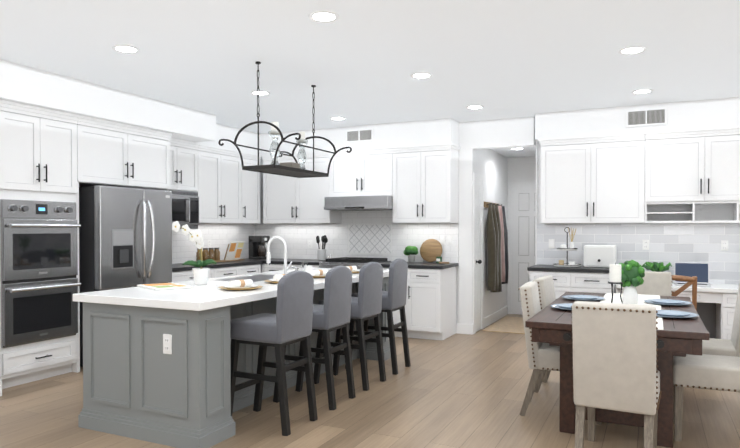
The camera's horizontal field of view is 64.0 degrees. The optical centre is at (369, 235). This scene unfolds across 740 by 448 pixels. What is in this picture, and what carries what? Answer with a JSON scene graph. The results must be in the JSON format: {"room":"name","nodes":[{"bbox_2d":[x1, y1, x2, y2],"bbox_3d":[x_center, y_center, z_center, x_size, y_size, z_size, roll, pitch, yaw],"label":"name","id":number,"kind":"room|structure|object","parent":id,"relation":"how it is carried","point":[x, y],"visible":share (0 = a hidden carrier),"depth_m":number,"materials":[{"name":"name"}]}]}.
{"room":"dining room and kitchen","nodes":[
{"label":"dining room and kitchen","id":0,"kind":"room"},
{"bbox_2d":[0,59,215,141],"bbox_3d":[-2.788,-1.299,6.178,0.745,0.310,2.680,0,1,25],"label":"ceiling soffit","id":1,"kind":"structure","parent":0,"point":[24,84],"depth_m":5.70,"materials":[{"name":"white paint"}]},
{"bbox_2d":[196,123,260,154],"bbox_3d":[-2.072,-1.322,8.097,0.385,0.310,1.400,0,1,25],"label":"ceiling soffit","id":2,"kind":"structure","parent":0,"point":[247,138],"depth_m":8.13,"materials":[{"name":"white paint"}]},
{"bbox_2d":[260,118,458,158],"bbox_3d":[-0.388,-1.324,8.272,3.275,0.310,0.365,0,1,25],"label":"ceiling soffit","id":3,"kind":"structure","parent":0,"point":[435,131],"depth_m":7.79,"materials":[{"name":"white paint"}]},
{"bbox_2d":[346,128,372,142],"bbox_3d":[-0.143,-1.340,7.943,0.410,0.170,0.017,0,1,25],"label":"air vent","id":4,"kind":"object","parent":3,"relation":"attached to","point":[361,135],"visible":1,"depth_m":7.93,"materials":[{"name":"white metal"}]},
{"bbox_2d":[0,314,739,447],"bbox_3d":[0.606,1.374,3.794,10.000,0.100,13.200,0,1,25],"label":"floor","id":5,"kind":"structure","parent":0,"point":[456,390],"depth_m":4.41,"materials":[{"name":"brown wood"}]},
{"bbox_2d":[0,99,80,388],"bbox_3d":[-3.167,0.086,5.369,0.721,2.438,0.776,0,1,25],"label":"tall cabinet","id":6,"kind":"object","parent":5,"relation":"on","point":[39,283],"visible":1,"depth_m":5.22,"materials":[{"name":"white wood"}]},
{"bbox_2d":[72,115,171,372],"bbox_3d":[-2.769,0.076,6.274,0.661,2.438,1.196,0,1,25],"label":"tall cabinet","id":7,"kind":"object","parent":5,"relation":"on","point":[113,154],"visible":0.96,"depth_m":6.04,"materials":[{"name":"white wood"}]},
{"bbox_2d":[79,186,171,366],"bbox_3d":[-2.669,0.396,6.219,0.852,1.760,0.940,0,1,25],"label":"refrigerator","id":8,"kind":"object","parent":5,"relation":"on","point":[125,237],"visible":0.48,"depth_m":5.88,"materials":[{"name":"grey metal"}]},
{"bbox_2d":[169,230,214,282],"bbox_3d":[-2.353,0.605,7.152,0.661,1.360,0.728,0,1,25],"label":"base cabinet","id":9,"kind":"object","parent":5,"relation":"on","point":[180,272],"visible":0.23,"depth_m":7.01,"materials":[{"name":"white wood"}]},
{"bbox_2d":[177,223,262,277],"bbox_3d":[-1.979,0.556,7.936,0.661,1.438,1.008,0,1,25],"label":"base cabinet","id":10,"kind":"object","parent":5,"relation":"on","point":[214,235],"visible":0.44,"depth_m":7.93,"materials":[{"name":"white wood"}]},
{"bbox_2d":[196,248,225,262],"bbox_3d":[-2.127,0.259,7.787,0.220,0.190,0.440,0,1,25],"label":"jar","id":11,"kind":"object","parent":10,"relation":"on","point":[213,254],"visible":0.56,"depth_m":7.80,"materials":[{"name":"brown glass"}]},
{"bbox_2d":[78,276,390,447],"bbox_3d":[-0.879,0.873,5.205,1.074,0.870,3.004,0,1,25],"label":"kitchen island","id":12,"kind":"object","parent":5,"relation":"on","point":[157,366],"depth_m":3.85,"materials":[{"name":"grey wood"}]},
{"bbox_2d":[73,268,388,311],"bbox_3d":[-0.877,0.412,5.193,1.120,0.052,3.050,0,1,25],"label":"island countertop","id":13,"kind":"structure","parent":12,"relation":"on","point":[199,298],"depth_m":4.04,"materials":[{"name":"white stone"}]},
{"bbox_2d":[137,283,192,289],"bbox_3d":[-1.564,0.385,4.507,0.280,0.015,0.400,-1,1,-40],"label":"books","id":14,"kind":"object","parent":13,"relation":"on","point":[163,286],"visible":1,"depth_m":4.41,"materials":[{"name":"white paper"}]},
{"bbox_2d":[172,221,216,284],"bbox_3d":[-1.369,0.138,4.673,0.267,0.505,0.268,0,1,25],"label":"orchid","id":15,"kind":"object","parent":13,"relation":"on","point":[200,275],"visible":1,"depth_m":4.66,"materials":[{"name":"white plant"}]},
{"bbox_2d":[219,279,265,289],"bbox_3d":[-0.953,0.360,4.370,0.302,0.069,0.302,0,1,-19],"label":"place setting","id":16,"kind":"object","parent":13,"relation":"on","point":[247,284],"depth_m":4.33,"materials":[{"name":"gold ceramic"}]},
{"bbox_2d":[266,274,284,282],"bbox_3d":[-0.717,0.353,4.911,0.302,0.069,0.302,0,1,-19],"label":"place setting","id":17,"kind":"object","parent":13,"relation":"on","point":[276,278],"depth_m":4.84,"materials":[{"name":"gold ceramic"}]},
{"bbox_2d":[266,236,298,273],"bbox_3d":[-0.784,0.192,5.338,0.229,0.380,0.236,0,1,25],"label":"island faucet","id":18,"kind":"object","parent":13,"relation":"on","point":[268,258],"visible":0.81,"depth_m":5.26,"materials":[{"name":"silver metal"}]},
{"bbox_2d":[301,263,327,277],"bbox_3d":[-0.512,0.324,5.581,0.302,0.110,0.593,0,1,-19],"label":"place setting","id":19,"kind":"object","parent":13,"relation":"on","point":[320,273],"depth_m":5.46,"materials":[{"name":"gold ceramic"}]},
{"bbox_2d":[346,266,359,272],"bbox_3d":[-0.209,0.341,5.976,0.302,0.069,0.302,0,1,-19],"label":"place setting","id":20,"kind":"object","parent":13,"relation":"on","point":[353,269],"depth_m":5.97,"materials":[{"name":"white ceramic"}]},
{"bbox_2d":[230,270,317,435],"bbox_3d":[-0.701,0.781,4.183,0.549,1.082,0.407,0,1,25],"label":"bar stool","id":21,"kind":"object","parent":5,"relation":"on","point":[289,322],"visible":0.96,"depth_m":4.06,"materials":[{"name":"fabric"}]},
{"bbox_2d":[262,263,294,271],"bbox_3d":[-1.139,0.829,8.469,0.522,0.880,0.650,0,1,25],"label":"base cabinet","id":22,"kind":"object","parent":5,"relation":"on","point":[273,266],"depth_m":8.19,"materials":[{"name":"white wood"}]},
{"bbox_2d":[244,259,325,262],"bbox_3d":[-1.228,0.369,8.500,1.530,0.040,0.660,0,1,25],"label":"countertop","id":23,"kind":"structure","parent":22,"relation":"on","point":[264,260],"depth_m":8.33,"materials":[{"name":"black stone"}]},
{"bbox_2d":[224,241,244,261],"bbox_3d":[-1.905,0.214,8.211,0.174,0.268,0.400,0,1,17],"label":"cookbook","id":24,"kind":"object","parent":23,"relation":"on","point":[234,250],"visible":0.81,"depth_m":8.17,"materials":[{"name":"white paper"}]},
{"bbox_2d":[249,236,269,258],"bbox_3d":[-1.629,0.172,8.723,0.232,0.340,0.220,0,1,25],"label":"coffee maker","id":25,"kind":"object","parent":23,"relation":"on","point":[257,248],"visible":0.98,"depth_m":8.65,"materials":[{"name":"black plastic"}]},
{"bbox_2d":[316,235,330,259],"bbox_3d":[-0.639,0.169,8.338,0.276,0.355,0.132,0,1,25],"label":"utensil crock","id":26,"kind":"object","parent":23,"relation":"on","point":[321,254],"visible":0.94,"depth_m":8.32,"materials":[{"name":"white ceramic"}]},
{"bbox_2d":[295,263,318,267],"bbox_3d":[-0.771,0.831,8.293,0.522,0.880,0.650,0,1,25],"label":"base cabinet","id":27,"kind":"object","parent":5,"relation":"on","point":[314,265],"depth_m":7.93,"materials":[{"name":"white wood"}]},
{"bbox_2d":[273,265,355,409],"bbox_3d":[-0.441,0.774,4.729,0.552,1.082,0.411,0,1,25],"label":"bar stool","id":28,"kind":"object","parent":5,"relation":"on","point":[333,313],"visible":0.81,"depth_m":4.59,"materials":[{"name":"fabric"}]},
{"bbox_2d":[313,262,385,390],"bbox_3d":[-0.180,0.768,5.275,0.549,1.082,0.407,0,1,25],"label":"bar stool","id":29,"kind":"object","parent":5,"relation":"on","point":[366,303],"visible":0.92,"depth_m":5.16,"materials":[{"name":"fabric"}]},
{"bbox_2d":[319,257,392,268],"bbox_3d":[-0.185,0.791,7.963,0.810,0.967,0.702,0,1,25],"label":"range","id":30,"kind":"object","parent":5,"relation":"on","point":[358,262],"visible":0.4,"depth_m":7.78,"materials":[{"name":"silver metal"}]},
{"bbox_2d":[345,258,410,374],"bbox_3d":[0.080,0.762,5.822,0.552,1.082,0.411,0,1,25],"label":"bar stool","id":31,"kind":"object","parent":5,"relation":"on","point":[394,297],"visible":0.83,"depth_m":5.69,"materials":[{"name":"fabric"}]},
{"bbox_2d":[383,267,410,337],"bbox_3d":[0.427,0.838,7.723,0.491,0.880,0.650,0,1,25],"label":"base cabinet","id":32,"kind":"object","parent":5,"relation":"on","point":[396,314],"depth_m":7.35,"materials":[{"name":"white wood"}]},
{"bbox_2d":[411,267,455,339],"bbox_3d":[0.767,0.840,7.560,0.491,0.880,0.650,0,1,25],"label":"base cabinet","id":33,"kind":"object","parent":5,"relation":"on","point":[430,309],"depth_m":7.28,"materials":[{"name":"white wood"}]},
{"bbox_2d":[379,263,458,266],"bbox_3d":[0.608,0.379,7.625,0.898,0.040,0.660,0,1,25],"label":"countertop","id":34,"kind":"structure","parent":33,"relation":"on","point":[383,264],"depth_m":7.40,"materials":[{"name":"black stone"}]},
{"bbox_2d":[404,246,417,261],"bbox_3d":[0.537,0.243,7.826,0.208,0.221,0.213,0,1,25],"label":"potted plant","id":35,"kind":"object","parent":34,"relation":"on","point":[411,250],"visible":1,"depth_m":7.76,"materials":[{"name":"green plant"}]},
{"bbox_2d":[420,239,441,261],"bbox_3d":[0.807,0.196,7.828,0.310,0.306,0.082,0,1,25],"label":"round cutting board","id":36,"kind":"object","parent":34,"relation":"on","point":[430,250],"visible":1,"depth_m":7.82,"materials":[{"name":"brown wood"}]},
{"bbox_2d":[436,256,441,262],"bbox_3d":[0.891,0.313,7.633,0.076,0.085,0.078,0,1,25],"label":"candle","id":37,"kind":"object","parent":34,"relation":"on","point":[439,259],"depth_m":7.61,"materials":[{"name":"green"}]},
{"bbox_2d":[483,316,524,333],"bbox_3d":[2.102,1.263,8.397,0.660,0.011,1.400,0,1,25],"label":"rug","id":38,"kind":"object","parent":5,"relation":"on","point":[508,324],"visible":0.5,"depth_m":8.21,"materials":[{"name":"wicker"}]},
{"bbox_2d":[533,275,555,392],"bbox_3d":[1.711,0.836,4.991,0.613,0.959,0.467,0,1,25],"label":"dining chair","id":39,"kind":"object","parent":5,"relation":"on","point":[546,290],"visible":0.25,"depth_m":4.94,"materials":[{"name":"fabric"}]},
{"bbox_2d":[530,271,570,298],"bbox_3d":[2.194,0.846,7.063,0.450,0.880,0.620,0,1,25],"label":"base cabinet","id":40,"kind":"object","parent":5,"relation":"on","point":[562,279],"depth_m":6.74,"materials":[{"name":"white wood"}]},
{"bbox_2d":[518,281,601,424],"bbox_3d":[1.433,0.843,4.408,0.592,0.959,0.442,0,1,21],"label":"dining chair","id":41,"kind":"object","parent":5,"relation":"on","point":[543,356],"visible":0.52,"depth_m":4.29,"materials":[{"name":"fabric"}]},
{"bbox_2d":[571,271,618,292],"bbox_3d":[2.601,0.848,6.869,0.450,0.880,0.620,0,1,25],"label":"base cabinet","id":42,"kind":"object","parent":5,"relation":"on","point":[581,281],"depth_m":6.59,"materials":[{"name":"white wood"}]},
{"bbox_2d":[527,263,608,270],"bbox_3d":[2.391,0.387,6.958,0.950,0.040,0.630,0,1,25],"label":"countertop","id":43,"kind":"structure","parent":42,"relation":"on","point":[540,266],"depth_m":6.81,"materials":[{"name":"black stone"}]},
{"bbox_2d":[553,227,580,266],"bbox_3d":[2.330,0.131,7.001,0.318,0.464,0.318,0,1,25],"label":"tiered tray","id":44,"kind":"object","parent":43,"relation":"on","point":[561,263],"visible":1,"depth_m":6.98,"materials":[{"name":"white metal"}]},
{"bbox_2d":[584,245,616,267],"bbox_3d":[2.677,0.239,6.895,0.340,0.250,0.295,0,1,25],"label":"bread box","id":45,"kind":"object","parent":43,"relation":"on","point":[605,256],"visible":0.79,"depth_m":6.79,"materials":[{"name":"white metal"}]},
{"bbox_2d":[571,301,661,447],"bbox_3d":[1.467,0.853,3.510,0.442,0.959,0.592,0,1,28],"label":"chair","id":46,"kind":"object","parent":5,"relation":"on","point":[615,360],"visible":1,"depth_m":3.28,"materials":[{"name":"fabric"}]},
{"bbox_2d":[525,292,709,447],"bbox_3d":[1.883,0.928,4.471,1.028,0.776,1.978,0,1,25],"label":"dining table","id":47,"kind":"object","parent":5,"relation":"on","point":[552,326],"visible":0.44,"depth_m":3.76,"materials":[{"name":"brown wood"}]},
{"bbox_2d":[550,293,622,309],"bbox_3d":[1.738,0.524,4.680,0.468,0.024,1.279,0,1,25],"label":"place settings","id":48,"kind":"object","parent":47,"relation":"on","point":[607,297],"depth_m":4.87,"materials":[{"name":"white"}]},
{"bbox_2d":[608,263,622,302],"bbox_3d":[1.760,0.366,4.251,0.130,0.340,0.130,0,1,25],"label":"candle stand","id":49,"kind":"object","parent":47,"relation":"on","point":[615,273],"visible":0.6,"depth_m":4.22,"materials":[{"name":"white wax"}]},
{"bbox_2d":[619,260,644,303],"bbox_3d":[1.954,0.358,4.453,0.207,0.355,0.200,0,1,25],"label":"topiary","id":50,"kind":"object","parent":47,"relation":"on","point":[632,273],"visible":0.81,"depth_m":4.40,"materials":[{"name":"green plant"}]},
{"bbox_2d":[638,294,698,329],"bbox_3d":[2.077,0.530,4.169,0.380,0.024,1.910,0,1,25],"label":"place settings","id":51,"kind":"object","parent":47,"relation":"on","point":[656,301],"depth_m":4.50,"materials":[{"name":"white"}]},
{"bbox_2d":[622,271,672,295],"bbox_3d":[2.586,0.829,5.548,0.449,0.959,0.600,0,1,25],"label":"dining chair","id":52,"kind":"object","parent":5,"relation":"on","point":[657,283],"visible":0.27,"depth_m":5.68,"materials":[{"name":"fabric"}]},
{"bbox_2d":[671,275,696,310],"bbox_3d":[3.052,0.843,5.992,0.440,0.922,0.496,0,1,25],"label":"desk chair","id":53,"kind":"object","parent":5,"relation":"on","point":[692,281],"visible":0.25,"depth_m":5.74,"materials":[{"name":"brown wood"}]},
{"bbox_2d":[673,354,739,440],"bbox_3d":[2.296,0.849,3.894,0.619,0.959,0.475,0,1,25],"label":"dining chair","id":54,"kind":"object","parent":5,"relation":"on","point":[713,372],"visible":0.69,"depth_m":3.78,"materials":[{"name":"fabric"}]},
{"bbox_2d":[702,283,739,356],"bbox_3d":[2.600,0.841,4.531,0.613,0.959,0.467,0,1,25],"label":"dining chair","id":55,"kind":"object","parent":5,"relation":"on","point":[722,347],"visible":0.21,"depth_m":4.37,"materials":[{"name":"fabric"}]},
{"bbox_2d":[715,291,736,339],"bbox_3d":[3.954,0.938,6.236,0.500,0.715,0.600,0,1,25],"label":"base cabinet","id":56,"kind":"object","parent":5,"relation":"on","point":[725,305],"depth_m":6.06,"materials":[{"name":"white wood"}]},
{"bbox_2d":[615,283,738,294],"bbox_3d":[3.986,0.561,6.205,2.580,0.040,0.620,0,1,25],"label":"countertop","id":57,"kind":"structure","parent":56,"relation":"on","point":[727,288],"depth_m":6.17,"materials":[{"name":"white stone"}]},
{"bbox_2d":[642,262,671,271],"bbox_3d":[3.224,0.413,6.680,0.320,0.241,0.226,0,1,25],"label":"fern","id":58,"kind":"object","parent":57,"relation":"on","point":[656,267],"visible":0.56,"depth_m":6.64,"materials":[{"name":"green plant"}]},
{"bbox_2d":[674,262,710,286],"bbox_3d":[3.500,0.418,6.438,0.340,0.237,0.283,0,1,25],"label":"laptop","id":59,"kind":"object","parent":57,"relation":"on","point":[700,271],"visible":0.94,"depth_m":6.52,"materials":[{"name":"silver metal"}]},
{"bbox_2d":[0,0,739,133],"bbox_3d":[0.606,-1.476,3.761,10.000,0.100,13.200,0,1,25],"label":"ceiling","id":60,"kind":"structure","parent":0,"point":[358,62],"depth_m":4.70,"materials":[{"name":"white paint"}]},
{"bbox_2d":[112,45,139,53],"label":"recessed light","id":61,"kind":"object","parent":60,"relation":"in","point":[119,48],"depth_m":4.55,"materials":[{"name":"white"}]},
{"bbox_2d":[251,91,269,95],"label":"recessed light","id":62,"kind":"object","parent":60,"relation":"in","point":[262,93],"depth_m":6.04,"materials":[{"name":"white"}]},
{"bbox_2d":[218,61,351,177],"bbox_3d":[-0.736,-1.000,5.320,0.827,0.884,0.934,0,1,25],"label":"chandelier","id":63,"kind":"object","parent":60,"relation":"hanging from","point":[293,169],"visible":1,"depth_m":5.13,"materials":[{"name":"grey metal"}]},
{"bbox_2d":[309,11,338,22],"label":"recessed light","id":64,"kind":"object","parent":60,"relation":"in","point":[323,16],"depth_m":3.85,"materials":[{"name":"white plastic"}]},
{"bbox_2d":[330,117,345,119],"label":"recessed light","id":65,"kind":"object","parent":60,"relation":"in","point":[332,118],"depth_m":7.41,"materials":[{"name":"white"}]},
{"bbox_2d":[410,73,432,78],"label":"recessed light","id":66,"kind":"object","parent":60,"relation":"in","point":[416,75],"depth_m":5.33,"materials":[{"name":"white"}]},
{"bbox_2d":[466,105,483,108],"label":"recessed light","id":67,"kind":"object","parent":60,"relation":"in","point":[473,106],"depth_m":6.73,"materials":[{"name":"white"}]},
{"bbox_2d":[618,46,645,54],"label":"recessed light","id":68,"kind":"object","parent":60,"relation":"in","point":[635,49],"depth_m":4.58,"materials":[{"name":"white plastic"}]},
{"bbox_2d":[632,89,652,93],"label":"recessed light","id":69,"kind":"object","parent":60,"relation":"in","point":[642,91],"depth_m":5.95,"materials":[{"name":"white plastic"}]},
{"bbox_2d":[259,149,507,330],"bbox_3d":[0.132,-0.121,9.777,3.980,2.750,2.775,0,1,25],"label":"wall","id":70,"kind":"structure","parent":0,"point":[490,166],"depth_m":8.55,"materials":[{"name":"white paint"}]},
{"bbox_2d":[262,154,341,223],"bbox_3d":[-0.955,-0.643,8.530,1.167,0.943,0.350,0,1,25],"label":"upper cabinet","id":71,"kind":"object","parent":70,"relation":"attached to","point":[286,199],"depth_m":8.36,"materials":[{"name":"white wood"}]},
{"bbox_2d":[334,150,365,196],"bbox_3d":[-0.242,-0.819,8.188,0.527,0.583,0.350,0,1,25],"label":"upper cabinet","id":72,"kind":"object","parent":70,"relation":"attached to","point":[349,169],"depth_m":8.01,"materials":[{"name":"white wood"}]},
{"bbox_2d":[324,195,392,222],"bbox_3d":[-0.093,-0.345,8.027,0.934,0.354,0.524,0,1,25],"label":"range hood","id":73,"kind":"object","parent":70,"relation":"attached to","point":[366,209],"visible":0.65,"depth_m":7.94,"materials":[{"name":"silver metal"}]},
{"bbox_2d":[366,150,393,197],"bbox_3d":[0.131,-0.817,8.010,0.527,0.583,0.350,0,1,25],"label":"upper cabinet","id":74,"kind":"object","parent":70,"relation":"attached to","point":[379,163],"depth_m":7.82,"materials":[{"name":"white wood"}]},
{"bbox_2d":[456,306,507,334],"bbox_3d":[1.670,1.202,8.622,0.225,0.130,2.065,0,1,25],"label":"baseboard","id":75,"kind":"structure","parent":70,"relation":"attached to","point":[487,321],"depth_m":8.22,"materials":[{"name":"white"}]},
{"bbox_2d":[484,202,508,291],"bbox_3d":[1.824,0.161,8.494,0.183,1.264,0.881,0,1,25],"label":"clothes","id":76,"kind":"object","parent":70,"relation":"attached to","point":[497,251],"visible":1,"depth_m":8.18,"materials":[{"name":"brown fabric"}]},
{"bbox_2d":[459,116,535,323],"bbox_3d":[1.619,-0.096,7.587,0.950,2.750,0.150,0,1,25],"label":"wall","id":77,"kind":"structure","parent":0,"point":[465,228],"depth_m":7.66,"materials":[{"name":"white paint"}]},
{"bbox_2d":[393,146,459,222],"bbox_3d":[0.699,-0.634,7.742,0.845,0.943,0.350,0,1,25],"label":"upper cabinet","id":78,"kind":"object","parent":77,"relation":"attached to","point":[419,183],"depth_m":7.56,"materials":[{"name":"white wood"}]},
{"bbox_2d":[473,173,483,333],"bbox_3d":[1.476,0.231,7.870,0.092,2.090,0.470,0,1,25],"label":"door","id":79,"kind":"structure","parent":77,"relation":"attached to","point":[478,234],"depth_m":7.88,"materials":[{"name":"white wood"}]},
{"bbox_2d":[490,146,535,157],"bbox_3d":[2.141,-1.356,8.459,0.770,0.250,1.900,0,1,25],"label":"ceiling","id":80,"kind":"structure","parent":0,"point":[525,152],"depth_m":8.81,"materials":[{"name":"white paint"}]},
{"bbox_2d":[507,156,535,314],"bbox_3d":[2.711,-0.120,9.669,0.770,2.750,0.750,0,1,25],"label":"wall","id":81,"kind":"structure","parent":0,"point":[521,169],"depth_m":9.39,"materials":[{"name":"white paint"}]},
{"bbox_2d":[507,181,535,313],"bbox_3d":[2.530,0.204,9.293,0.760,2.110,0.093,0,1,25],"label":"door","id":82,"kind":"structure","parent":81,"relation":"attached to","point":[521,224],"depth_m":9.40,"materials":[{"name":"white wood"}]},
{"bbox_2d":[535,140,537,264],"bbox_3d":[2.094,-0.094,7.457,0.020,2.750,0.025,0,1,25],"label":"wall","id":83,"kind":"structure","parent":0,"point":[536,202],"depth_m":7.45,"materials":[{"name":"white paint"}]},
{"bbox_2d":[537,142,644,269],"bbox_3d":[5.025,-0.095,7.528,5.250,2.750,2.625,0,1,25],"label":"wall","id":84,"kind":"structure","parent":0,"point":[539,190],"depth_m":7.45,"materials":[{"name":"white paint"}]},
{"bbox_2d":[539,134,653,223],"bbox_3d":[2.648,-0.620,6.979,1.187,0.953,0.350,0,1,25],"label":"upper cabinet","id":85,"kind":"object","parent":84,"relation":"attached to","point":[587,180],"depth_m":6.81,"materials":[{"name":"white wood"}]},
{"bbox_2d":[650,130,739,205],"bbox_3d":[3.682,-0.729,6.485,1.217,0.724,0.350,0,1,25],"label":"upper cabinet","id":86,"kind":"object","parent":84,"relation":"attached to","point":[683,176],"depth_m":6.38,"materials":[{"name":"white wood"}]},
{"bbox_2d":[535,97,739,141],"bbox_3d":[4.316,-1.299,6.201,5.000,0.310,0.355,0,1,25],"label":"ceiling soffit","id":87,"kind":"structure","parent":0,"point":[710,113],"depth_m":6.66,"materials":[{"name":"white paint"}]},
{"bbox_2d":[626,107,666,126],"bbox_3d":[3.069,-1.314,6.584,0.420,0.190,0.017,0,1,25],"label":"air vent","id":88,"kind":"object","parent":87,"relation":"attached to","point":[646,117],"visible":1,"depth_m":6.58,"materials":[{"name":"white metal"}]},
{"bbox_3d":[-4.845,-0.036,2.487,1.270,2.750,5.780,0,1,25],"label":"wall","id":89,"kind":"structure","parent":0,"visible":0},
{"bbox_2d":[0,378,1,395],"bbox_3d":[-4.316,1.270,2.259,0.135,0.145,5.795,0,1,25],"label":"baseboard","id":90,"kind":"structure","parent":89,"relation":"attached to","point":[0,387],"depth_m":4.84,"materials":[{"name":"white wood"}]},
{"bbox_3d":[-2.981,-0.092,7.262,0.525,2.750,4.445,0,1,25],"label":"wall","id":91,"kind":"structure","parent":0,"visible":0},
{"bbox_2d":[169,138,199,191],"bbox_3d":[-2.466,-0.850,7.188,0.411,0.608,0.726,0,1,25],"label":"upper cabinet","id":92,"kind":"object","parent":91,"relation":"attached to","point":[183,165],"visible":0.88,"depth_m":7.23,"materials":[{"name":"white wood"}]},
{"bbox_2d":[169,190,198,228],"bbox_3d":[-2.452,-0.310,7.186,0.444,0.462,0.708,0,1,25],"label":"microwave","id":93,"kind":"object","parent":92,"relation":"attached to","point":[185,207],"visible":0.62,"depth_m":7.21,"materials":[{"name":"silver metal"}]},
{"bbox_2d":[197,147,244,222],"bbox_3d":[-2.127,-0.636,7.948,0.370,0.943,0.930,0,1,25],"label":"upper cabinet","id":94,"kind":"object","parent":91,"relation":"attached to","point":[228,191],"depth_m":7.84,"materials":[{"name":"white wood"}]},
{"bbox_2d":[245,155,260,222],"bbox_3d":[-1.870,-0.643,8.488,0.370,0.943,0.494,0,1,25],"label":"upper cabinet","id":95,"kind":"object","parent":91,"relation":"attached to","point":[252,179],"depth_m":8.47,"materials":[{"name":"white wood"}]}
]}

